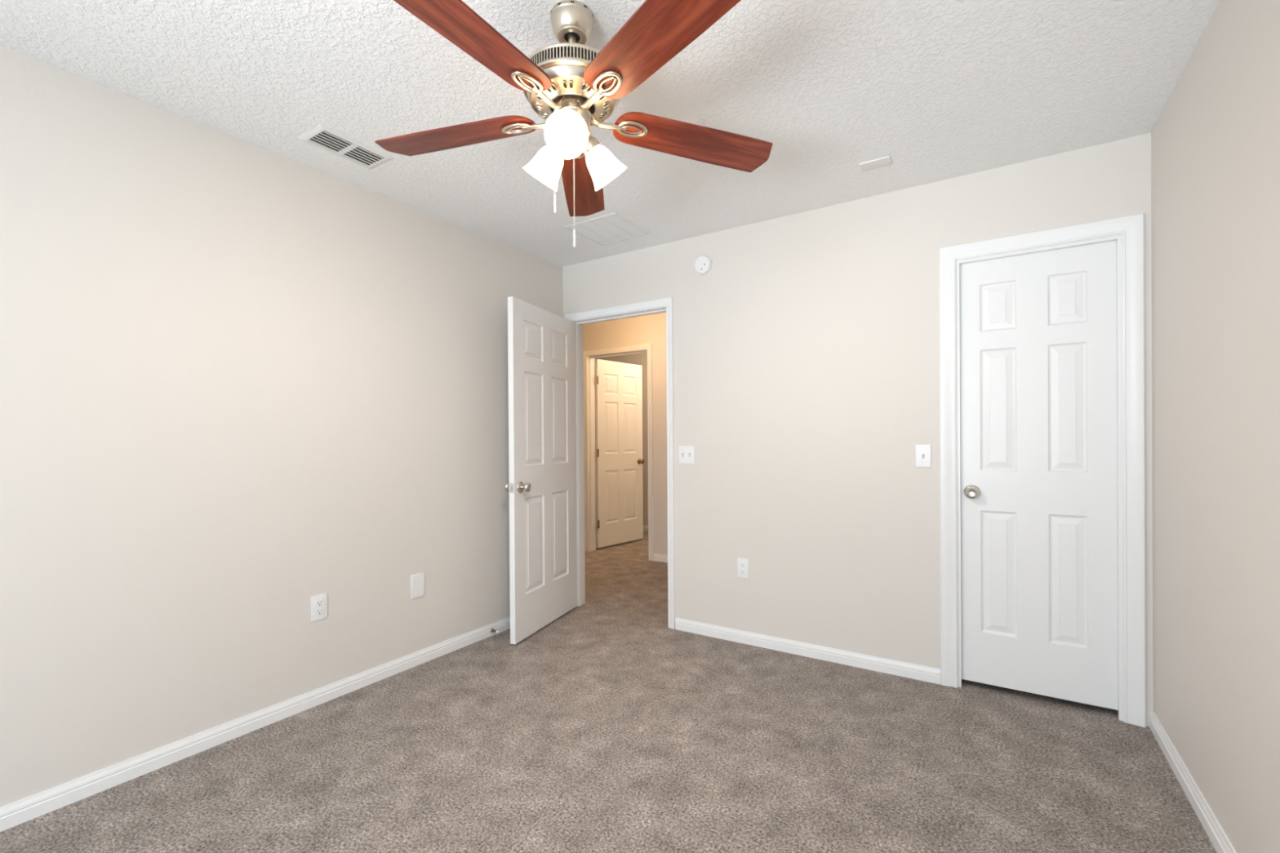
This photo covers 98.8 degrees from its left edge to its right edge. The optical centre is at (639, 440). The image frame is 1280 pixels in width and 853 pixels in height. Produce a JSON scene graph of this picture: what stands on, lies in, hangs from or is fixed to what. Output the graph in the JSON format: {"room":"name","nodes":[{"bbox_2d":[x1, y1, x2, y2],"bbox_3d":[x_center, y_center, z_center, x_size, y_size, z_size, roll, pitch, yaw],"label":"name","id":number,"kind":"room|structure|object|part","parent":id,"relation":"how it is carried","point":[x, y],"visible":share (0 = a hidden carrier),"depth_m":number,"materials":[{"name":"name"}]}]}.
{"room":"empty bedroom","nodes":[
{"label":"empty bedroom","id":0,"kind":"room"},
{"bbox_2d":[0,45,563,807],"bbox_3d":[-1.981,-0.012,1.829,0.120,2.440,5.120,0,0,33],"label":"wall","id":1,"kind":"structure","parent":0,"point":[242,384],"depth_m":2.16,"materials":[{"name":"white paint"}]},
{"bbox_2d":[0,617,510,831],"bbox_3d":[-1.885,1.172,1.848,0.012,0.070,4.974,0,0,33],"label":"baseboard","id":2,"kind":"structure","parent":1,"relation":"attached to","point":[15,813],"depth_m":2.16,"materials":[{"name":"white paint"}]},
{"bbox_2d":[311,593,327,622],"bbox_3d":[-1.466,0.763,2.507,0.008,0.115,0.070,0,0,33],"label":"wall outlet","id":3,"kind":"object","parent":1,"relation":"attached to","point":[318,602],"visible":1,"depth_m":2.50,"materials":[{"name":"white plastic"}]},
{"bbox_2d":[315,608,323,615],"bbox_3d":[-1.463,0.782,2.506,0.002,0.027,0.033,0,0,33],"label":"receptacle","id":4,"kind":"object","parent":3,"relation":"attached to","point":[319,611],"depth_m":2.50,"materials":[{"name":"grey plastic"}]},
{"bbox_2d":[315,600,323,606],"bbox_3d":[-1.464,0.743,2.506,0.002,0.027,0.033,0,0,33],"label":"receptacle","id":5,"kind":"object","parent":3,"relation":"attached to","point":[318,602],"depth_m":2.50,"materials":[{"name":"grey plastic"}]},
{"bbox_2d":[410,572,424,599],"bbox_3d":[-1.190,0.776,2.938,0.007,0.128,0.081,0,0,33],"label":"blank wall plate","id":6,"kind":"object","parent":1,"relation":"attached to","point":[417,580],"visible":1,"depth_m":2.93,"materials":[{"name":"white plastic"}]},
{"bbox_2d":[490,628,499,633],"bbox_3d":[-0.882,1.162,3.343,0.060,0.024,0.024,0,0,33],"label":"door stop","id":7,"kind":"object","parent":1,"relation":"attached to","point":[491,629],"visible":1,"depth_m":3.34,"materials":[{"name":"gold metal"}]},
{"bbox_2d":[0,526,1217,852],"bbox_3d":[-0.815,1.257,2.944,6.067,0.120,8.400,0,0,33],"label":"floor","id":8,"kind":"structure","parent":0,"point":[610,727],"depth_m":2.00,"materials":[{"name":"carpet"}]},
{"bbox_2d":[0,0,1220,266],"bbox_3d":[-0.832,-1.303,2.935,6.067,0.120,8.400,0,0,33],"label":"ceiling","id":9,"kind":"structure","parent":0,"point":[942,89],"depth_m":1.92,"materials":[{"name":"white paint"}]},
{"bbox_2d":[297,124,394,169],"bbox_3d":[-1.240,-1.235,2.325,0.184,0.008,0.312,0,0,33],"label":"ceiling vent","id":10,"kind":"object","parent":9,"relation":"in","point":[322,136],"visible":1,"depth_m":2.31,"materials":[{"name":"white metal"}]},
{"bbox_2d":[374,0,773,247],"bbox_3d":[-0.230,-0.902,1.570,1.298,0.680,1.254,0,0,33],"label":"ceiling fan","id":11,"kind":"object","parent":9,"relation":"hanging from","point":[574,86],"visible":1,"depth_m":1.53,"materials":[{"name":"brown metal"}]},
{"bbox_3d":[-0.580,-0.961,1.735,0.547,0.006,0.146,1,10,18],"label":"fan blade","id":12,"kind":"part","parent":11,"relation":"part of","materials":[{"name":"brown wood"}]},
{"bbox_3d":[-0.413,-0.956,1.267,0.146,0.006,0.547,11,6,32],"label":"fan blade","id":13,"kind":"part","parent":11,"relation":"part of","materials":[{"name":"brown wood"}]},
{"bbox_3d":[-0.277,-0.834,1.655,0.118,0.102,0.118,44,21,22],"label":"lamp shade","id":14,"kind":"part","parent":11,"relation":"part of","materials":[{"name":"white glass"}]},
{"bbox_3d":[-0.252,-0.818,1.620,0.003,0.180,0.003,0,0,-27],"label":"pull chain","id":15,"kind":"part","parent":11,"relation":"part of","materials":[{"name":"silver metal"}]},
{"bbox_3d":[-0.197,-0.841,1.509,0.118,0.118,0.102,0,28,0],"label":"lamp shade","id":16,"kind":"part","parent":11,"relation":"part of","materials":[{"name":"white glass"}]},
{"bbox_3d":[-0.197,-0.847,1.521,0.053,0.053,0.088,0,28,0],"label":"bulb","id":17,"kind":"part","parent":11,"relation":"part of","materials":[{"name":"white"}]},
{"bbox_3d":[-0.192,-0.739,1.597,0.003,0.248,0.003,0,0,3],"label":"pull chain","id":18,"kind":"part","parent":11,"relation":"part of","materials":[{"name":"silver metal"}]},
{"bbox_3d":[-0.210,-0.945,2.011,0.146,0.006,0.547,-10,-1,-2],"label":"fan blade","id":19,"kind":"part","parent":11,"relation":"part of","materials":[{"name":"brown wood"}]},
{"bbox_3d":[-0.117,-0.835,1.654,0.118,0.102,0.118,-45,20,-22],"label":"lamp shade","id":20,"kind":"part","parent":11,"relation":"part of","materials":[{"name":"white glass"}]},
{"bbox_3d":[0.045,-0.957,1.285,0.146,0.006,0.547,12,-7,-36],"label":"fan blade","id":21,"kind":"part","parent":11,"relation":"part of","materials":[{"name":"brown wood"}]},
{"bbox_3d":[0.178,-0.953,1.757,0.547,0.006,0.146,0,-10,-22],"label":"fan blade","id":22,"kind":"part","parent":11,"relation":"part of","materials":[{"name":"brown wood"}]},
{"bbox_2d":[564,212,651,245],"bbox_3d":[-0.188,-1.245,3.254,0.373,0.006,0.373,0,0,33],"label":"ceiling vent","id":23,"kind":"object","parent":9,"relation":"in","point":[612,228],"visible":0.99,"depth_m":3.23,"materials":[{"name":"white metal"}]},
{"bbox_2d":[859,155,892,171],"bbox_3d":[1.065,-1.250,2.478,0.126,0.008,0.076,0,0,33],"label":"cover plate","id":24,"kind":"object","parent":9,"relation":"attached to","point":[885,161],"visible":1,"depth_m":2.47,"materials":[{"name":"white plastic"}]},
{"bbox_2d":[594,352,648,525],"bbox_3d":[0.349,-0.045,7.011,3.000,2.440,0.120,0,0,33],"label":"wall","id":25,"kind":"structure","parent":0,"point":[641,359],"depth_m":7.13,"materials":[{"name":"white paint"}]},
{"bbox_2d":[595,520,648,531],"bbox_3d":[0.322,1.140,6.960,2.760,0.070,0.012,0,0,33],"label":"baseboard","id":26,"kind":"structure","parent":25,"relation":"attached to","point":[645,527],"depth_m":7.12,"materials":[{"name":"white paint"}]},
{"bbox_2d":[583,312,667,555],"bbox_3d":[0.045,-0.038,5.519,4.500,2.440,0.120,0,0,33],"label":"wall","id":27,"kind":"structure","parent":0,"point":[646,329],"depth_m":5.38,"materials":[{"name":"white paint"}]},
{"bbox_2d":[583,343,653,560],"bbox_3d":[-0.203,0.116,5.680,0.862,2.135,0.153,0,0,33],"label":"door frame","id":28,"kind":"structure","parent":27,"relation":"attached to","point":[588,356],"depth_m":5.83,"materials":[{"name":"white paint"}]},
{"bbox_3d":[-0.166,0.115,5.737,0.862,2.135,0.016,0,0,33],"label":"casing","id":29,"kind":"part","parent":28,"relation":"part of","materials":[{"name":"white paint"}]},
{"bbox_2d":[595,359,644,547],"bbox_3d":[-0.233,0.139,6.220,0.164,2.046,0.759,0,0,41],"label":"door","id":30,"kind":"structure","parent":27,"relation":"in","point":[620,460],"depth_m":6.18,"materials":[{"name":"white paint"}]},
{"bbox_3d":[0.013,0.244,6.425,0.064,0.068,0.068,0,0,41],"label":"knob","id":31,"kind":"part","parent":30,"relation":"part of","materials":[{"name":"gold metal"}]},
{"bbox_2d":[653,553,667,562],"bbox_3d":[0.971,1.143,4.855,1.991,0.070,0.012,0,0,33],"label":"baseboard","id":32,"kind":"structure","parent":27,"relation":"attached to","point":[657,557],"depth_m":5.35,"materials":[{"name":"white paint"}]},
{"bbox_2d":[562,133,1153,726],"bbox_3d":[-0.234,-0.030,3.821,5.867,2.440,0.120,0,0,33],"label":"wall","id":33,"kind":"structure","parent":0,"point":[806,355],"depth_m":2.94,"materials":[{"name":"white paint"}]},
{"bbox_2d":[503,296,576,644],"bbox_3d":[-0.609,0.172,3.549,0.164,2.018,0.794,0,0,21],"label":"door","id":34,"kind":"structure","parent":33,"relation":"in","point":[541,485],"depth_m":3.46,"materials":[{"name":"white paint"}]},
{"bbox_3d":[-0.770,0.275,3.263,0.064,0.068,0.068,0,0,21],"label":"knob","id":35,"kind":"part","parent":34,"relation":"part of","materials":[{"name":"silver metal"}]},
{"bbox_3d":[-0.748,0.276,3.183,0.025,0.056,0.010,0,0,21],"label":"latch plate","id":36,"kind":"part","parent":34,"relation":"part of","materials":[{"name":"silver metal"}]},
{"bbox_3d":[-0.677,0.275,3.228,0.064,0.068,0.068,0,0,21],"label":"knob","id":37,"kind":"part","parent":34,"relation":"part of","materials":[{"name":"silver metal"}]},
{"bbox_2d":[564,297,675,629],"bbox_3d":[-0.120,0.143,3.749,0.875,2.092,0.153,0,0,33],"label":"door frame","id":38,"kind":"structure","parent":33,"relation":"attached to","point":[580,319],"depth_m":3.71,"materials":[{"name":"white paint"}]},
{"bbox_3d":[-0.083,0.143,3.806,0.875,2.092,0.016,0,0,33],"label":"casing","id":39,"kind":"part","parent":38,"relation":"part of","materials":[{"name":"white paint"}]},
{"bbox_2d":[678,445,694,463],"bbox_3d":[0.285,0.089,3.405,0.108,0.113,0.020,0,0,33],"label":"light switch","id":40,"kind":"object","parent":33,"relation":"attached to","point":[686,453],"visible":1,"depth_m":3.41,"materials":[{"name":"white plastic"}]},
{"bbox_2d":[694,255,712,275],"bbox_3d":[0.381,-1.065,3.326,0.112,0.112,0.034,0,0,33],"label":"smoke detector","id":41,"kind":"object","parent":33,"relation":"attached to","point":[703,264],"visible":1,"depth_m":3.31,"materials":[{"name":"white plastic"}]},
{"bbox_2d":[737,558,748,578],"bbox_3d":[0.603,0.749,3.213,0.070,0.115,0.008,0,0,33],"label":"wall outlet","id":42,"kind":"object","parent":33,"relation":"attached to","point":[742,563],"visible":1,"depth_m":3.21,"materials":[{"name":"white plastic"}]},
{"bbox_2d":[740,569,745,574],"bbox_3d":[0.601,0.769,3.211,0.033,0.027,0.002,0,0,33],"label":"receptacle","id":43,"kind":"object","parent":42,"relation":"attached to","point":[742,571],"depth_m":3.21,"materials":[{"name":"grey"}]},
{"bbox_2d":[740,562,745,567],"bbox_3d":[0.601,0.730,3.211,0.033,0.027,0.002,0,0,33],"label":"receptacle","id":44,"kind":"object","parent":42,"relation":"attached to","point":[742,564],"depth_m":3.21,"materials":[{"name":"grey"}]},
{"bbox_2d":[675,617,940,684],"bbox_3d":[0.842,1.150,3.060,1.468,0.070,0.012,0,0,33],"label":"baseboard","id":45,"kind":"structure","parent":33,"relation":"attached to","point":[917,672],"depth_m":2.98,"materials":[{"name":"white paint"}]},
{"bbox_2d":[915,444,931,467],"bbox_3d":[1.391,0.076,2.695,0.069,0.113,0.020,0,0,33],"label":"light switch","id":46,"kind":"object","parent":33,"relation":"attached to","point":[922,451],"visible":1,"depth_m":2.70,"materials":[{"name":"white plastic"}]},
{"bbox_2d":[959,240,1117,710],"bbox_3d":[1.780,0.148,2.477,0.591,2.004,0.100,0,0,33],"label":"door","id":47,"kind":"structure","parent":33,"relation":"in","point":[1038,331],"depth_m":2.47,"materials":[{"name":"white paint"}]},
{"bbox_3d":[1.568,0.246,2.592,0.068,0.068,0.064,0,0,33],"label":"knob","id":48,"kind":"part","parent":47,"relation":"part of","materials":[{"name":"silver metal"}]},
{"bbox_2d":[938,213,1146,727],"bbox_3d":[1.798,0.124,2.507,0.743,2.114,0.136,0,0,33],"label":"door frame","id":49,"kind":"structure","parent":33,"relation":"attached to","point":[1128,231],"depth_m":2.31,"materials":[{"name":"white paint"}]},
{"bbox_2d":[1151,0,1279,852],"bbox_3d":[0.767,-0.024,0.063,0.120,2.440,5.120,0,0,33],"label":"wall","id":50,"kind":"structure","parent":0,"point":[1215,140],"depth_m":1.57,"materials":[{"name":"white paint"}]},
{"bbox_2d":[1149,710,1236,852],"bbox_3d":[0.756,1.161,0.159,0.012,0.070,4.987,0,0,33],"label":"baseboard","id":51,"kind":"structure","parent":50,"relation":"attached to","point":[1218,837],"depth_m":1.78,"materials":[{"name":"white paint"}]}
]}

